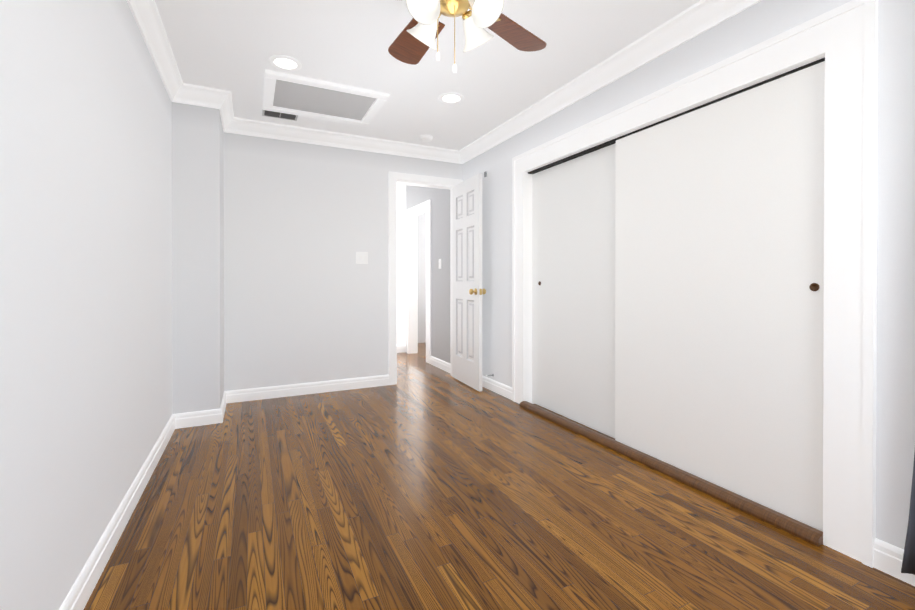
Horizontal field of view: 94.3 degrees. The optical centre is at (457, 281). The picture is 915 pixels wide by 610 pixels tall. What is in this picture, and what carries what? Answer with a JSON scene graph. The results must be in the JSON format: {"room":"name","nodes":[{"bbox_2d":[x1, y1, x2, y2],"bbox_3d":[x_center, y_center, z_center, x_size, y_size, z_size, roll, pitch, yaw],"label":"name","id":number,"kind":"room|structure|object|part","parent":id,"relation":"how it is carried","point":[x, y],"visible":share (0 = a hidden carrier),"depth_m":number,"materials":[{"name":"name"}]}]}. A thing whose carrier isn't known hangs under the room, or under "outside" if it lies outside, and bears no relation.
{"room":"empty bedroom","nodes":[
{"label":"empty bedroom","id":0,"kind":"room"},
{"bbox_2d":[0,0,172,609],"bbox_3d":[-1.222,-0.165,1.223,0.120,2.440,5.268,0,0,-26],"label":"wall","id":1,"kind":"structure","parent":0,"point":[86,392],"depth_m":1.35,"materials":[{"name":"paint"}]},
{"bbox_2d":[59,413,178,609],"bbox_3d":[-1.041,1.005,1.013,0.017,0.103,4.481,0,0,-26],"label":"baseboard","id":2,"kind":"structure","parent":1,"relation":"attached to","point":[77,598],"depth_m":1.68,"materials":[{"name":"paint"}]},
{"bbox_2d":[127,0,190,104],"bbox_3d":[-1.008,-1.326,1.017,0.090,0.116,4.481,0,0,-26],"label":"crown molding","id":3,"kind":"structure","parent":1,"relation":"attached to","point":[146,14],"depth_m":2.41,"materials":[{"name":"paint"}]},
{"bbox_2d":[172,102,223,413],"bbox_3d":[-2.016,-0.175,3.329,0.296,2.440,0.547,0,0,-26],"label":"wall","id":4,"kind":"structure","parent":0,"point":[198,255],"depth_m":3.09,"materials":[{"name":"paint"}]},
{"bbox_2d":[211,88,234,131],"bbox_3d":[-1.818,-1.337,3.316,0.106,0.116,0.519,0,0,-26],"label":"crown molding","id":5,"kind":"structure","parent":4,"relation":"attached to","point":[221,100],"depth_m":3.21,"materials":[{"name":"paint"}]},
{"bbox_2d":[215,391,230,423],"bbox_3d":[-1.868,0.994,3.387,0.017,0.103,0.546,0,0,-26],"label":"baseboard","id":6,"kind":"structure","parent":4,"relation":"attached to","point":[219,413],"depth_m":3.22,"materials":[{"name":"paint"}]},
{"bbox_2d":[224,132,461,390],"bbox_3d":[0.018,-0.181,4.690,5.146,2.440,0.120,0,0,-26],"label":"wall","id":7,"kind":"structure","parent":0,"point":[306,298],"depth_m":3.93,"materials":[{"name":"paint"}]},
{"bbox_2d":[227,375,388,402],"bbox_3d":[-1.345,0.991,3.955,1.455,0.103,0.017,0,0,-26],"label":"baseboard","id":8,"kind":"structure","parent":7,"relation":"attached to","point":[242,395],"depth_m":3.92,"materials":[{"name":"paint"}]},
{"bbox_2d":[226,117,458,162],"bbox_3d":[-0.999,-1.340,4.078,2.194,0.116,0.080,0,0,-26],"label":"crown molding","id":9,"kind":"structure","parent":7,"relation":"attached to","point":[243,126],"depth_m":4.02,"materials":[{"name":"paint"}]},
{"bbox_2d":[356,252,367,263],"bbox_3d":[-0.935,-0.234,4.156,0.116,0.115,0.006,0,0,-26],"label":"switch plate","id":10,"kind":"object","parent":7,"relation":"attached to","point":[362,260],"visible":1,"depth_m":4.16,"materials":[{"name":"white plastic"}]},
{"bbox_2d":[388,172,462,384],"bbox_3d":[-0.347,-0.033,4.513,0.832,2.145,0.156,0,0,-26],"label":"door frame","id":11,"kind":"structure","parent":7,"relation":"attached to","point":[395,178],"depth_m":4.29,"materials":[{"name":"paint"}]},
{"bbox_2d":[452,173,481,391],"bbox_3d":[0.058,0.006,4.273,0.101,2.045,0.665,0,0,-23],"label":"door","id":12,"kind":"structure","parent":7,"relation":"in","point":[466,278],"depth_m":4.23,"materials":[{"name":"paint"}]},
{"bbox_3d":[0.144,0.095,4.025,0.066,0.062,0.062,0,0,-23],"label":"door knob","id":13,"kind":"part","parent":12,"relation":"part of","materials":[{"name":"gold metal"}]},
{"bbox_2d":[397,185,405,345],"bbox_3d":[-1.209,-0.188,6.064,1.190,2.440,0.120,0,0,-26],"label":"wall","id":14,"kind":"structure","parent":0,"point":[401,264],"depth_m":6.19,"materials":[{"name":"paint"}]},
{"bbox_2d":[397,345,405,352],"bbox_3d":[-1.165,0.981,6.014,0.920,0.103,0.017,0,0,-26],"label":"baseboard","id":15,"kind":"structure","parent":14,"relation":"attached to","point":[401,348],"depth_m":6.16,"materials":[{"name":"paint"}]},
{"bbox_2d":[418,213,425,342],"bbox_3d":[0.113,-0.195,7.541,2.480,2.440,0.120,0,0,-26],"label":"wall","id":16,"kind":"structure","parent":0,"point":[421,278],"depth_m":7.13,"materials":[{"name":"paint"}]},
{"bbox_2d":[155,0,700,184],"bbox_3d":[0.521,-1.446,3.513,5.266,0.100,7.870,0,0,-26],"label":"ceiling","id":17,"kind":"structure","parent":0,"point":[234,46],"depth_m":2.59,"materials":[{"name":"paint"}]},
{"bbox_2d":[262,110,297,120],"bbox_3d":[-1.479,-1.391,3.541,0.270,0.009,0.150,0,0,-26],"label":"ceiling vent","id":18,"kind":"object","parent":17,"relation":"in","point":[267,113],"visible":0.81,"depth_m":3.54,"materials":[{"name":"metal"}]},
{"bbox_2d":[269,55,301,70],"bbox_3d":[-1.094,-1.387,2.699,0.196,0.008,0.196,0,0,-26],"label":"recessed light","id":19,"kind":"object","parent":17,"relation":"in","point":[284,62],"visible":1,"depth_m":2.69,"materials":[{"name":"white plastic"}]},
{"bbox_2d":[263,69,389,125],"bbox_3d":[-1.030,-1.382,3.267,0.841,0.024,0.675,0,0,-26],"label":"frame","id":20,"kind":"object","parent":17,"relation":"attached to","point":[303,96],"visible":0.98,"depth_m":3.22,"materials":[{"name":"paint"}]},
{"bbox_3d":[-1.030,-1.391,3.267,0.701,0.005,0.535,0,0,-26],"label":"panel","id":21,"kind":"part","parent":20,"relation":"part of","materials":[{"name":"paint"}]},
{"bbox_2d":[420,135,432,141],"bbox_3d":[-0.301,-1.380,4.097,0.128,0.036,0.128,0,0,-26],"label":"smoke detector","id":22,"kind":"object","parent":17,"relation":"attached to","point":[426,138],"visible":1,"depth_m":4.06,"materials":[{"name":"white plastic"}]},
{"bbox_2d":[438,92,463,103],"bbox_3d":[-0.047,-1.389,3.220,0.196,0.008,0.196,0,0,-26],"label":"recessed light","id":23,"kind":"object","parent":17,"relation":"in","point":[451,98],"visible":1,"depth_m":3.21,"materials":[{"name":"white plastic"}]},
{"bbox_2d":[388,0,545,73],"bbox_3d":[-0.039,-1.077,1.625,1.085,0.618,1.051,0,0,-26],"label":"ceiling fan","id":24,"kind":"object","parent":17,"relation":"hanging from","point":[413,42],"visible":1,"depth_m":1.66,"materials":[{"name":"brown wood"}]},
{"label":"blade","id":25,"kind":"part","parent":24,"relation":"part of","materials":[{"name":"brown wood"}]},
{"bbox_3d":[-0.117,-1.000,1.672,0.136,0.104,0.136,19,30,-30],"label":"lamp shade","id":26,"kind":"part","parent":24,"relation":"part of","materials":[{"name":"white glass"}]},
{"bbox_3d":[-0.098,-0.999,1.493,0.136,0.104,0.136,39,-32,-15],"label":"lamp shade","id":27,"kind":"part","parent":24,"relation":"part of","materials":[{"name":"white glass"}]},
{"bbox_3d":[-0.094,-1.006,1.498,0.052,0.073,0.052,39,-32,-15],"label":"bulb","id":28,"kind":"part","parent":24,"relation":"part of","materials":[{"name":"white glass"}]},
{"bbox_3d":[-0.072,-0.936,1.541,0.003,0.210,0.003,0,0,-26],"label":"pull chain","id":29,"kind":"part","parent":24,"relation":"part of","materials":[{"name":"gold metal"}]},
{"bbox_3d":[-0.072,-0.817,1.541,0.015,0.032,0.015,0,0,-26],"label":"pull knob","id":30,"kind":"part","parent":24,"relation":"part of","materials":[{"name":"white plastic"}]},
{"bbox_3d":[-0.010,-0.920,1.563,0.003,0.243,0.003,0,0,-26],"label":"pull chain","id":31,"kind":"part","parent":24,"relation":"part of","materials":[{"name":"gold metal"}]},
{"bbox_3d":[-0.010,-0.784,1.564,0.015,0.032,0.015,0,0,-26],"label":"pull knob","id":32,"kind":"part","parent":24,"relation":"part of","materials":[{"name":"white plastic"}]},
{"bbox_2d":[462,10,471,19],"bbox_3d":[0.038,-1.042,1.661,0.044,0.022,0.044,-39,33,-15],"label":"socket","id":33,"kind":"object","parent":24,"relation":"attached to","point":[467,15],"depth_m":1.65,"materials":[{"name":"gold metal"}]},
{"bbox_3d":[0.062,-1.000,1.691,0.136,0.104,0.136,-39,33,-15],"label":"lamp shade","id":34,"kind":"part","parent":24,"relation":"part of","materials":[{"name":"white glass"}]},
{"bbox_3d":[0.076,-1.006,1.516,0.052,0.073,0.052,-19,-29,-30],"label":"bulb","id":35,"kind":"part","parent":24,"relation":"part of","materials":[{"name":"white glass"}]},
{"bbox_3d":[0.081,-0.999,1.512,0.136,0.104,0.136,-19,-29,-30],"label":"lamp shade","id":36,"kind":"part","parent":24,"relation":"part of","materials":[{"name":"white glass"}]},
{"bbox_3d":[0.242,-1.090,1.861,0.156,0.007,0.379,17,12,43],"label":"blade","id":37,"kind":"part","parent":24,"relation":"part of","materials":[{"name":"brown wood"}]},
{"bbox_2d":[84,343,914,609],"bbox_3d":[0.521,1.095,3.525,5.266,0.100,7.870,0,0,-26],"label":"floor","id":38,"kind":"structure","parent":0,"point":[422,484],"depth_m":1.82,"materials":[{"name":"brown wood"}]},
{"bbox_2d":[520,401,822,545],"bbox_3d":[1.012,1.030,2.641,0.080,0.037,2.084,0,0,-26],"label":"threshold","id":39,"kind":"object","parent":38,"relation":"on","point":[803,531],"visible":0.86,"depth_m":2.16,"materials":[{"name":"brown wood"}]},
{"bbox_2d":[406,0,914,549],"bbox_3d":[0.639,-0.176,3.532,0.157,2.440,7.790,0,0,-26],"label":"wall","id":40,"kind":"structure","parent":0,"point":[754,24],"depth_m":1.76,"materials":[{"name":"paint"}]},
{"bbox_2d":[407,199,430,363],"bbox_3d":[-0.480,-0.001,5.769,0.138,2.070,0.890,0,0,-26],"label":"door frame","id":41,"kind":"structure","parent":40,"relation":"attached to","point":[414,212],"depth_m":6.08,"materials":[{"name":"paint"}]},
{"bbox_2d":[430,356,449,372],"bbox_3d":[-0.193,0.986,5.049,0.017,0.103,0.664,0,0,-26],"label":"baseboard","id":42,"kind":"structure","parent":40,"relation":"attached to","point":[440,364],"depth_m":5.05,"materials":[{"name":"paint"}]},
{"bbox_2d":[482,375,511,399],"bbox_3d":[0.275,0.990,4.172,0.017,0.103,1.010,0,0,-26],"label":"baseboard","id":43,"kind":"structure","parent":40,"relation":"attached to","point":[498,387],"depth_m":3.95,"materials":[{"name":"paint"}]},
{"bbox_2d":[532,143,615,437],"bbox_3d":[0.872,0.061,3.149,0.036,1.939,1.036,0,0,-26],"label":"sliding closet door","id":44,"kind":"structure","parent":40,"relation":"in","point":[573,288],"depth_m":3.12,"materials":[{"name":"paint"}]},
{"bbox_2d":[459,0,761,163],"bbox_3d":[1.118,-1.332,2.357,0.080,0.116,5.028,0,0,-26],"label":"crown molding","id":45,"kind":"structure","parent":40,"relation":"attached to","point":[695,20],"depth_m":2.60,"materials":[{"name":"paint"}]},
{"bbox_2d":[528,57,824,173],"bbox_3d":[1.090,-0.914,2.669,0.089,0.010,2.086,0,0,-26],"label":"trim","id":46,"kind":"structure","parent":40,"relation":"attached to","point":[592,149],"depth_m":2.40,"materials":[{"name":"black metal"}]},
{"bbox_2d":[512,0,877,567],"bbox_3d":[1.069,-0.011,2.663,0.146,2.120,2.390,0,0,-26],"label":"trim","id":47,"kind":"structure","parent":40,"relation":"attached to","point":[843,40],"depth_m":1.66,"materials":[{"name":"paint"}]},
{"bbox_2d":[615,61,824,531],"bbox_3d":[1.274,0.065,2.232,0.036,1.939,1.126,0,0,-26],"label":"sliding closet door","id":48,"kind":"structure","parent":40,"relation":"in","point":[719,293],"depth_m":2.07,"materials":[{"name":"paint"}]},
{"bbox_2d":[873,538,914,585],"bbox_3d":[1.888,1.006,0.859,0.017,0.103,1.580,0,0,-26],"label":"baseboard","id":49,"kind":"structure","parent":40,"relation":"attached to","point":[887,558],"depth_m":1.53,"materials":[{"name":"paint"}]},
{"bbox_3d":[1.823,-1.183,0.807,0.018,0.017,1.522,0,0,-26],"label":"curtain rod","id":50,"kind":"object","parent":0,"visible":0},
{"bbox_2d":[901,452,914,574],"bbox_3d":[1.591,-0.085,1.294,0.060,2.160,0.339,0,0,-26],"label":"panel","id":51,"kind":"object","parent":50,"relation":"hanging from","point":[908,564],"visible":1,"depth_m":1.44,"materials":[{"name":"fabric"}]}
]}

